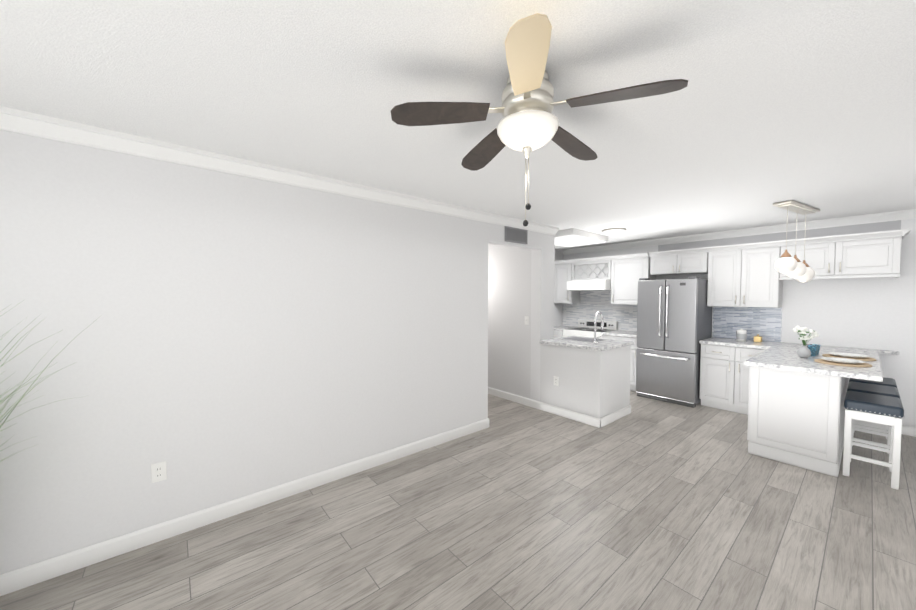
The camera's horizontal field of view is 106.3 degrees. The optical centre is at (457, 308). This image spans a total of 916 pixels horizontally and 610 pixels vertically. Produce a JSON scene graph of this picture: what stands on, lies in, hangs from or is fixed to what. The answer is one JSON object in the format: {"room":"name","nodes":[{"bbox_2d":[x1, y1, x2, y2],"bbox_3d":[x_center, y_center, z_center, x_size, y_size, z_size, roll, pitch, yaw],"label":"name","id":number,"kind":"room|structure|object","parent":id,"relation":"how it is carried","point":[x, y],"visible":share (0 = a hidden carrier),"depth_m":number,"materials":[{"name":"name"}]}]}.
{"room":"kitchen","nodes":[
{"label":"kitchen","id":0,"kind":"room"},
{"bbox_2d":[0,130,540,574],"bbox_3d":[-0.893,0.193,2.978,5.080,2.440,0.120,-2,3,-40],"label":"wall","id":1,"kind":"structure","parent":0,"point":[241,336],"depth_m":2.24,"materials":[{"name":"paint"}]},
{"bbox_2d":[0,418,488,595],"bbox_3d":[-1.221,1.373,2.660,4.114,0.104,0.014,-2,3,-40],"label":"baseboard","id":2,"kind":"structure","parent":1,"relation":"attached to","point":[28,576],"depth_m":2.25,"materials":[{"name":"white wood"}]},
{"bbox_2d":[0,106,558,234],"bbox_3d":[-0.691,-0.980,2.981,5.448,0.095,0.068,-2,3,-40],"label":"crown molding","id":3,"kind":"structure","parent":1,"relation":"attached to","point":[31,124],"depth_m":2.23,"materials":[{"name":"white"}]},
{"bbox_2d":[505,226,527,243],"bbox_3d":[0.713,-0.885,4.191,0.410,0.178,0.012,-2,3,-40],"label":"air vent","id":4,"kind":"object","parent":1,"relation":"in","point":[516,235],"visible":1,"depth_m":4.18,"materials":[{"name":"grey metal"}]},
{"bbox_2d":[0,391,915,609],"bbox_3d":[0.603,1.460,3.088,8.060,0.100,6.156,-2,3,-40],"label":"floor","id":5,"kind":"structure","parent":0,"point":[648,504],"depth_m":2.18,"materials":[{"name":"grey wood"}]},
{"bbox_2d":[0,300,95,460],"bbox_3d":[-1.983,0.700,1.302,0.860,1.549,1.027,-2,3,-40],"label":"grass plant","id":6,"kind":"object","parent":5,"relation":"on","point":[22,382],"visible":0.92,"depth_m":1.64,"materials":[{"name":"green plant"}]},
{"bbox_2d":[539,336,633,350],"bbox_3d":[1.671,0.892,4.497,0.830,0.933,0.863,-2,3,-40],"label":"countertop","id":7,"kind":"structure","parent":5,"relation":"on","point":[580,342],"depth_m":4.34,"materials":[{"name":"white stone"}]},
{"bbox_2d":[593,311,603,343],"bbox_3d":[1.764,0.239,4.220,0.214,0.396,0.133,-2,3,-40],"label":"faucet","id":8,"kind":"object","parent":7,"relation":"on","point":[602,328],"visible":1,"depth_m":4.20,"materials":[{"name":"silver metal"}]},
{"bbox_2d":[554,319,637,391],"bbox_3d":[2.450,0.768,6.159,0.654,1.060,1.756,-2,3,-40],"label":"kitchen counter","id":9,"kind":"object","parent":5,"relation":"on","point":[584,328],"visible":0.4,"depth_m":5.99,"materials":[{"name":"white wood"}]},
{"bbox_2d":[636,276,711,407],"bbox_3d":[3.197,0.446,5.109,0.821,1.780,0.760,-2,3,-40],"label":"fridge","id":10,"kind":"object","parent":5,"relation":"on","point":[674,322],"visible":1,"depth_m":4.83,"materials":[{"name":"grey metal"}]},
{"bbox_2d":[699,337,899,476],"bbox_3d":[3.532,0.929,3.794,2.027,0.910,1.695,-2,3,-40],"label":"kitchen island","id":11,"kind":"object","parent":5,"relation":"on","point":[786,399],"depth_m":3.17,"materials":[{"name":"white wood"}]},
{"bbox_2d":[736,329,746,341],"bbox_3d":[3.766,0.358,4.564,0.108,0.174,0.108,-2,3,-40],"label":"canister","id":12,"kind":"object","parent":11,"relation":"on","point":[741,335],"visible":1,"depth_m":4.53,"materials":[{"name":"white ceramic"}]},
{"bbox_2d":[753,334,761,341],"bbox_3d":[3.951,0.395,4.524,0.070,0.102,0.080,-2,3,-40],"label":"candle","id":13,"kind":"object","parent":11,"relation":"on","point":[757,338],"visible":1,"depth_m":4.50,"materials":[{"name":"yellow wax"}]},
{"bbox_2d":[793,326,818,357],"bbox_3d":[3.418,0.332,3.381,0.212,0.310,0.177,-2,3,-40],"label":"vase","id":14,"kind":"object","parent":11,"relation":"on","point":[803,351],"visible":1,"depth_m":3.36,"materials":[{"name":"white ceramic"}]},
{"bbox_2d":[807,345,817,355],"bbox_3d":[3.582,0.432,3.475,0.080,0.105,0.080,-2,3,-40],"label":"glass","id":15,"kind":"object","parent":11,"relation":"on","point":[813,349],"visible":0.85,"depth_m":3.45,"materials":[{"name":"blue glass"}]},
{"bbox_2d":[809,344,819,354],"bbox_3d":[3.681,0.429,3.545,0.080,0.105,0.080,-2,3,-40],"label":"glass","id":16,"kind":"object","parent":11,"relation":"on","point":[818,349],"visible":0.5,"depth_m":3.51,"materials":[{"name":"blue glass"}]},
{"bbox_2d":[814,357,871,366],"bbox_3d":[3.459,0.480,3.094,0.350,0.036,0.350,-2,3,-40],"label":"place setting","id":17,"kind":"object","parent":11,"relation":"on","point":[842,362],"visible":1,"depth_m":3.04,"materials":[{"name":"beige wicker"}]},
{"bbox_2d":[822,352,875,360],"bbox_3d":[3.828,0.470,3.369,0.350,0.036,0.350,-2,3,-40],"label":"place setting","id":18,"kind":"object","parent":11,"relation":"on","point":[861,357],"visible":1,"depth_m":3.33,"materials":[{"name":"white ceramic"}]},
{"bbox_2d":[842,391,903,489],"bbox_3d":[3.520,1.091,2.926,0.459,0.650,0.318,-2,3,-40],"label":"stool","id":19,"kind":"object","parent":5,"relation":"on","point":[881,409],"visible":1,"depth_m":2.82,"materials":[{"name":"white wood"}]},
{"bbox_2d":[849,377,896,444],"bbox_3d":[4.334,1.066,3.604,0.459,0.650,0.318,-2,3,-40],"label":"stool","id":20,"kind":"object","parent":5,"relation":"on","point":[891,382],"visible":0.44,"depth_m":3.49,"materials":[{"name":"white wood"}]},
{"bbox_2d":[847,382,899,461],"bbox_3d":[3.927,1.078,3.265,0.459,0.650,0.318,-2,3,-40],"label":"stool","id":21,"kind":"object","parent":5,"relation":"on","point":[874,389],"visible":0.38,"depth_m":3.22,"materials":[{"name":"white wood"}]},
{"bbox_2d":[0,0,915,249],"bbox_3d":[0.603,-1.079,2.996,8.060,0.100,6.156,-2,3,-40],"label":"ceiling","id":22,"kind":"structure","parent":0,"point":[811,103],"depth_m":1.55,"materials":[{"name":"white paint"}]},
{"bbox_2d":[391,13,687,226],"bbox_3d":[0.318,-0.663,1.492,1.058,0.620,1.094,-2,3,-40],"label":"ceiling fan","id":23,"kind":"object","parent":22,"relation":"hanging from","point":[527,124],"visible":1,"depth_m":1.37,"materials":[{"name":"wood"}]},
{"bbox_2d":[555,228,608,246],"bbox_3d":[1.727,-1.063,5.274,1.000,0.094,0.700,-2,3,-40],"label":"fluorescent ceiling light","id":24,"kind":"object","parent":22,"relation":"attached to","point":[572,237],"visible":0.67,"depth_m":5.04,"materials":[{"name":"white plastic"}]},
{"bbox_2d":[602,228,625,235],"bbox_3d":[2.181,-1.056,4.806,0.316,0.074,0.316,-2,3,-40],"label":"flush ceiling light","id":25,"kind":"object","parent":22,"relation":"attached to","point":[613,231],"visible":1,"depth_m":4.72,"materials":[{"name":"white glass"}]},
{"bbox_2d":[773,200,819,281],"bbox_3d":[3.489,-0.660,3.547,0.760,0.774,0.169,-1,2,-29],"label":"pendant light","id":26,"kind":"object","parent":22,"relation":"hanging from","point":[789,265],"visible":1,"depth_m":3.48,"materials":[{"name":"white glass"}]},
{"bbox_2d":[530,233,554,400],"bbox_3d":[1.161,0.130,4.715,0.300,2.440,0.160,-2,3,-40],"label":"column","id":27,"kind":"structure","parent":0,"point":[542,289],"depth_m":4.63,"materials":[{"name":"paint"}]},
{"bbox_2d":[554,249,562,325],"bbox_3d":[1.242,0.071,6.357,2.230,2.440,0.120,-2,3,-40],"label":"wall","id":28,"kind":"structure","parent":0,"point":[558,308],"depth_m":6.91,"materials":[{"name":"paint"}]},
{"bbox_2d":[488,244,630,418],"bbox_3d":[1.042,0.112,5.223,0.770,2.440,2.766,-2,3,-40],"label":"wall","id":29,"kind":"structure","parent":0,"point":[509,310],"depth_m":4.71,"materials":[{"name":"paint"}]},
{"bbox_2d":[525,316,528,324],"bbox_3d":[0.942,0.170,4.729,0.018,0.116,0.072,-2,3,-40],"label":"switch plate","id":30,"kind":"object","parent":29,"relation":"attached to","point":[526,320],"visible":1,"depth_m":4.72,"materials":[{"name":"white plastic"}]},
{"bbox_2d":[488,387,603,427],"bbox_3d":[0.746,1.288,5.009,0.014,0.104,2.780,-2,3,-40],"label":"baseboard","id":31,"kind":"structure","parent":29,"relation":"attached to","point":[596,422],"depth_m":4.46,"materials":[{"name":"white wood"}]},
{"bbox_2d":[600,405,630,425],"bbox_3d":[1.945,1.317,4.210,0.764,0.104,0.014,-2,3,-40],"label":"baseboard","id":32,"kind":"structure","parent":29,"relation":"attached to","point":[612,417],"depth_m":4.19,"materials":[{"name":"white wood"}]},
{"bbox_2d":[562,219,915,426],"bbox_3d":[3.700,0.111,5.245,0.120,2.440,4.976,-2,3,-40],"label":"wall","id":33,"kind":"structure","parent":0,"point":[873,313],"depth_m":3.96,"materials":[{"name":"paint"}]},
{"bbox_2d":[554,264,579,303],"bbox_3d":[2.141,-0.474,6.745,0.322,0.760,0.385,-2,3,-40],"label":"upper cabinet","id":34,"kind":"object","parent":33,"relation":"attached to","point":[560,294],"depth_m":6.66,"materials":[{"name":"white wood"}]},
{"bbox_2d":[566,256,621,291],"bbox_3d":[2.442,-0.616,6.245,0.492,0.580,0.750,-2,3,-40],"label":"upper cabinet","id":35,"kind":"object","parent":33,"relation":"attached to","point":[583,274],"depth_m":6.17,"materials":[{"name":"white wood"}]},
{"bbox_2d":[562,291,636,330],"bbox_3d":[2.699,0.026,6.339,0.012,0.710,1.750,-2,3,-40],"label":"tile backsplash","id":36,"kind":"structure","parent":33,"relation":"attached to","point":[590,305],"depth_m":6.40,"materials":[{"name":"tile"}]},
{"bbox_2d":[610,256,655,303],"bbox_3d":[2.945,-0.439,5.781,0.322,0.760,0.605,-2,3,-40],"label":"upper cabinet","id":37,"kind":"object","parent":33,"relation":"attached to","point":[616,277],"depth_m":5.69,"materials":[{"name":"white wood"}]},
{"bbox_2d":[650,253,708,275],"bbox_3d":[3.394,-0.659,5.234,0.322,0.280,0.750,-2,3,-40],"label":"upper cabinet","id":38,"kind":"object","parent":33,"relation":"attached to","point":[687,263],"depth_m":5.10,"materials":[{"name":"white wood"}]},
{"bbox_2d":[561,209,915,254],"bbox_3d":[3.638,-1.058,5.130,0.068,0.095,4.770,-2,3,-40],"label":"crown molding","id":39,"kind":"structure","parent":33,"relation":"attached to","point":[911,213],"depth_m":4.57,"materials":[{"name":"white"}]},
{"bbox_2d":[705,245,784,307],"bbox_3d":[3.879,-0.398,4.662,0.322,0.760,0.743,-2,3,-40],"label":"upper cabinet","id":40,"kind":"object","parent":33,"relation":"attached to","point":[750,275],"depth_m":4.52,"materials":[{"name":"white wood"}]},
{"bbox_2d":[712,306,781,341],"bbox_3d":[4.000,0.208,4.785,0.012,0.460,0.743,-2,3,-40],"label":"tile backsplash","id":41,"kind":"structure","parent":33,"relation":"attached to","point":[765,323],"depth_m":4.75,"materials":[{"name":"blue tile"}]},
{"bbox_2d":[658,220,900,250],"bbox_3d":[4.055,-0.924,4.684,0.004,0.170,2.435,-2,3,-40],"label":"soffit","id":42,"kind":"structure","parent":33,"relation":"attached to","point":[863,228],"depth_m":4.41,"materials":[{"name":"paint"}]},
{"bbox_2d":[781,233,904,279],"bbox_3d":[4.415,-0.565,4.012,0.322,0.380,0.923,-2,3,-40],"label":"upper cabinet","id":43,"kind":"object","parent":33,"relation":"attached to","point":[873,257],"depth_m":3.81,"materials":[{"name":"white wood"}]},
{"bbox_2d":[855,419,915,436],"bbox_3d":[4.922,1.335,3.717,0.014,0.104,0.925,-2,3,-40],"label":"baseboard","id":44,"kind":"structure","parent":33,"relation":"attached to","point":[906,430],"depth_m":3.86,"materials":[{"name":"white wood"}]},
{"bbox_3d":[2.420,0.270,0.864,7.700,2.440,0.120,-2,3,-40],"label":"wall","id":45,"kind":"structure","parent":0,"visible":0},
{"bbox_2d":[151,461,166,482],"bbox_3d":[-1.849,1.014,2.125,0.072,0.116,0.009,-2,3,-40],"label":"electrical outlet plate","id":46,"kind":"object","parent":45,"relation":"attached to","point":[158,471],"depth_m":2.12,"materials":[{"name":"white plastic"}]},
{"bbox_2d":[554,376,558,385],"bbox_3d":[1.253,0.932,4.391,0.009,0.116,0.072,-2,3,-40],"label":"electrical outlet plate","id":47,"kind":"object","parent":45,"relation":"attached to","point":[556,379],"depth_m":4.38,"materials":[{"name":"white plastic"}]}
]}

